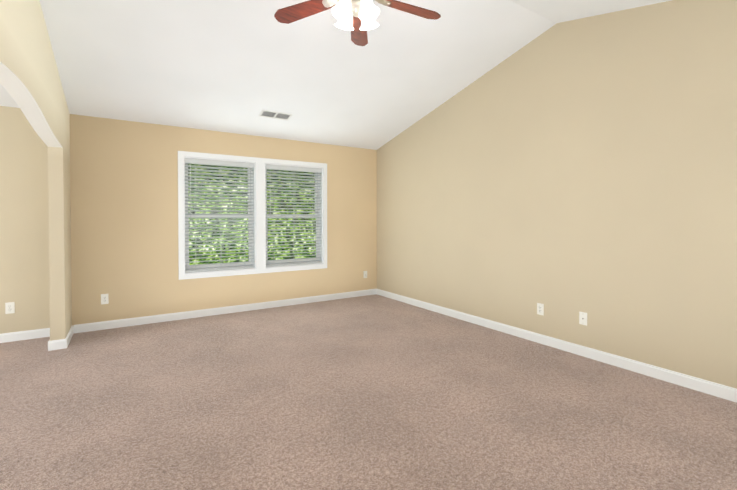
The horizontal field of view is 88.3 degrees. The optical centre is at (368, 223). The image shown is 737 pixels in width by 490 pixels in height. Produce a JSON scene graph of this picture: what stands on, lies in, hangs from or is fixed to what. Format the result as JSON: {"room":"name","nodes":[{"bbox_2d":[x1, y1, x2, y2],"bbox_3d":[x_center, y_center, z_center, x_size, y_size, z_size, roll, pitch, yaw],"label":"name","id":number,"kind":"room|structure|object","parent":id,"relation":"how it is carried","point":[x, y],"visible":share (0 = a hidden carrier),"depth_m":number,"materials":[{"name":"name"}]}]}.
{"room":"empty living room","nodes":[
{"label":"empty living room","id":0,"kind":"room"},
{"bbox_2d":[0,0,71,340],"bbox_3d":[-1.609,-0.334,1.476,0.115,3.150,6.270,-1,1,-33],"label":"wall","id":1,"kind":"structure","parent":0,"point":[30,82],"depth_m":3.12,"materials":[{"name":"paint"}]},
{"bbox_2d":[48,333,59,350],"bbox_3d":[-3.194,1.160,3.847,0.014,0.092,0.544,-1,1,-33],"label":"baseboard","id":2,"kind":"structure","parent":1,"relation":"attached to","point":[51,344],"depth_m":3.63,"materials":[{"name":"white wood"}]},
{"bbox_2d":[60,325,75,348],"bbox_3d":[-3.094,1.159,3.912,0.034,0.092,0.544,-1,1,-33],"label":"baseboard","id":3,"kind":"structure","parent":1,"relation":"attached to","point":[64,343],"depth_m":3.79,"materials":[{"name":"white wood"}]},
{"bbox_2d":[0,106,376,333],"bbox_3d":[-3.084,-0.026,4.348,7.860,2.450,0.150,-1,1,-33],"label":"wall","id":4,"kind":"structure","parent":0,"point":[124,208],"depth_m":4.47,"materials":[{"name":"beige paint"}]},
{"bbox_2d":[5,302,14,313],"bbox_3d":[-3.673,0.861,3.889,0.070,0.115,0.009,-1,1,-33],"label":"outlet","id":5,"kind":"object","parent":4,"relation":"attached to","point":[9,307],"visible":1,"depth_m":3.89,"materials":[{"name":"white plastic"}]},
{"bbox_2d":[0,328,49,342],"bbox_3d":[-4.772,1.170,3.185,3.385,0.092,0.014,-1,1,-33],"label":"baseboard","id":6,"kind":"structure","parent":4,"relation":"attached to","point":[37,333],"depth_m":3.95,"materials":[{"name":"white wood"}]},
{"bbox_2d":[101,294,108,303],"bbox_3d":[-3.001,0.854,4.320,0.070,0.115,0.009,-1,1,-33],"label":"electrical outlet","id":7,"kind":"object","parent":4,"relation":"attached to","point":[104,299],"visible":1,"depth_m":4.32,"materials":[{"name":"white plastic"}]},
{"bbox_2d":[178,151,260,279],"bbox_3d":[-1.970,-0.112,5.049,1.025,1.600,0.173,-1,1,-33],"label":"window unit","id":8,"kind":"structure","parent":4,"relation":"in","point":[220,265],"depth_m":5.01,"materials":[{"name":"white plastic"}]},
{"bbox_2d":[76,289,375,332],"bbox_3d":[-1.567,1.140,5.242,4.000,0.092,0.014,-1,1,-33],"label":"baseboard","id":9,"kind":"structure","parent":4,"relation":"attached to","point":[111,324],"depth_m":4.93,"materials":[{"name":"white wood"}]},
{"bbox_2d":[260,158,326,272],"bbox_3d":[-1.107,-0.120,5.603,1.025,1.600,0.173,-1,1,-33],"label":"window unit","id":10,"kind":"structure","parent":4,"relation":"in","point":[316,215],"depth_m":5.58,"materials":[{"name":"white plastic"}]},
{"bbox_2d":[0,0,670,149],"bbox_3d":[-1.351,-1.575,1.624,7.860,0.913,6.570,-1,1,-33],"label":"ceiling","id":11,"kind":"structure","parent":0,"point":[234,66],"depth_m":3.71,"materials":[{"name":"white paint"}]},
{"bbox_2d":[259,110,292,120],"bbox_3d":[-1.155,-1.355,4.729,0.380,0.046,0.167,-1,1,-33],"label":"ceiling vent","id":12,"kind":"object","parent":11,"relation":"in","point":[275,115],"visible":1,"depth_m":4.72,"materials":[{"name":"white metal"}]},
{"bbox_2d":[274,0,440,45],"bbox_3d":[-0.050,-1.582,2.425,1.149,0.678,1.108,-1,1,-33],"label":"ceiling fan","id":13,"kind":"object","parent":11,"relation":"hanging from","point":[357,18],"visible":1,"depth_m":2.55,"materials":[{"name":"brown wood"}]},
{"bbox_2d":[0,294,736,489],"bbox_3d":[-1.351,1.288,1.666,7.860,0.100,6.570,-1,1,-33],"label":"floor","id":14,"kind":"structure","parent":0,"point":[374,392],"depth_m":2.48,"materials":[{"name":"carpet"}]},
{"bbox_2d":[377,0,736,388],"bbox_3d":[1.894,-0.392,3.724,0.150,3.200,6.570,-1,1,-33],"label":"wall","id":15,"kind":"structure","parent":0,"point":[565,173],"depth_m":3.40,"materials":[{"name":"beige paint"}]},
{"bbox_2d":[537,303,543,315],"bbox_3d":[1.737,0.861,3.840,0.009,0.115,0.070,-1,1,-33],"label":"electrical outlet","id":16,"kind":"object","parent":15,"relation":"attached to","point":[540,308],"visible":1,"depth_m":3.83,"materials":[{"name":"white plastic"}]},
{"bbox_2d":[376,289,736,402],"bbox_3d":[1.825,1.162,3.702,0.014,0.092,6.270,-1,1,-33],"label":"baseboard","id":17,"kind":"structure","parent":15,"relation":"attached to","point":[702,385],"depth_m":3.40,"materials":[{"name":"white wood"}]},
{"bbox_2d":[579,311,586,325],"bbox_3d":[1.964,0.867,3.478,0.016,0.115,0.070,-1,1,-33],"label":"outlet","id":18,"kind":"object","parent":15,"relation":"attached to","point":[582,318],"visible":1,"depth_m":3.48,"materials":[{"name":"white plastic"}]},
{"label":"outside","id":19,"kind":"structure","parent":0,"visible":0},
{"bbox_2d":[188,164,315,264],"bbox_3d":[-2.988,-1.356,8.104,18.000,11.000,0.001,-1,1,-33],"label":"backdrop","id":20,"kind":"structure","parent":19,"point":[214,252],"depth_m":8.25,"materials":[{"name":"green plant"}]}
]}

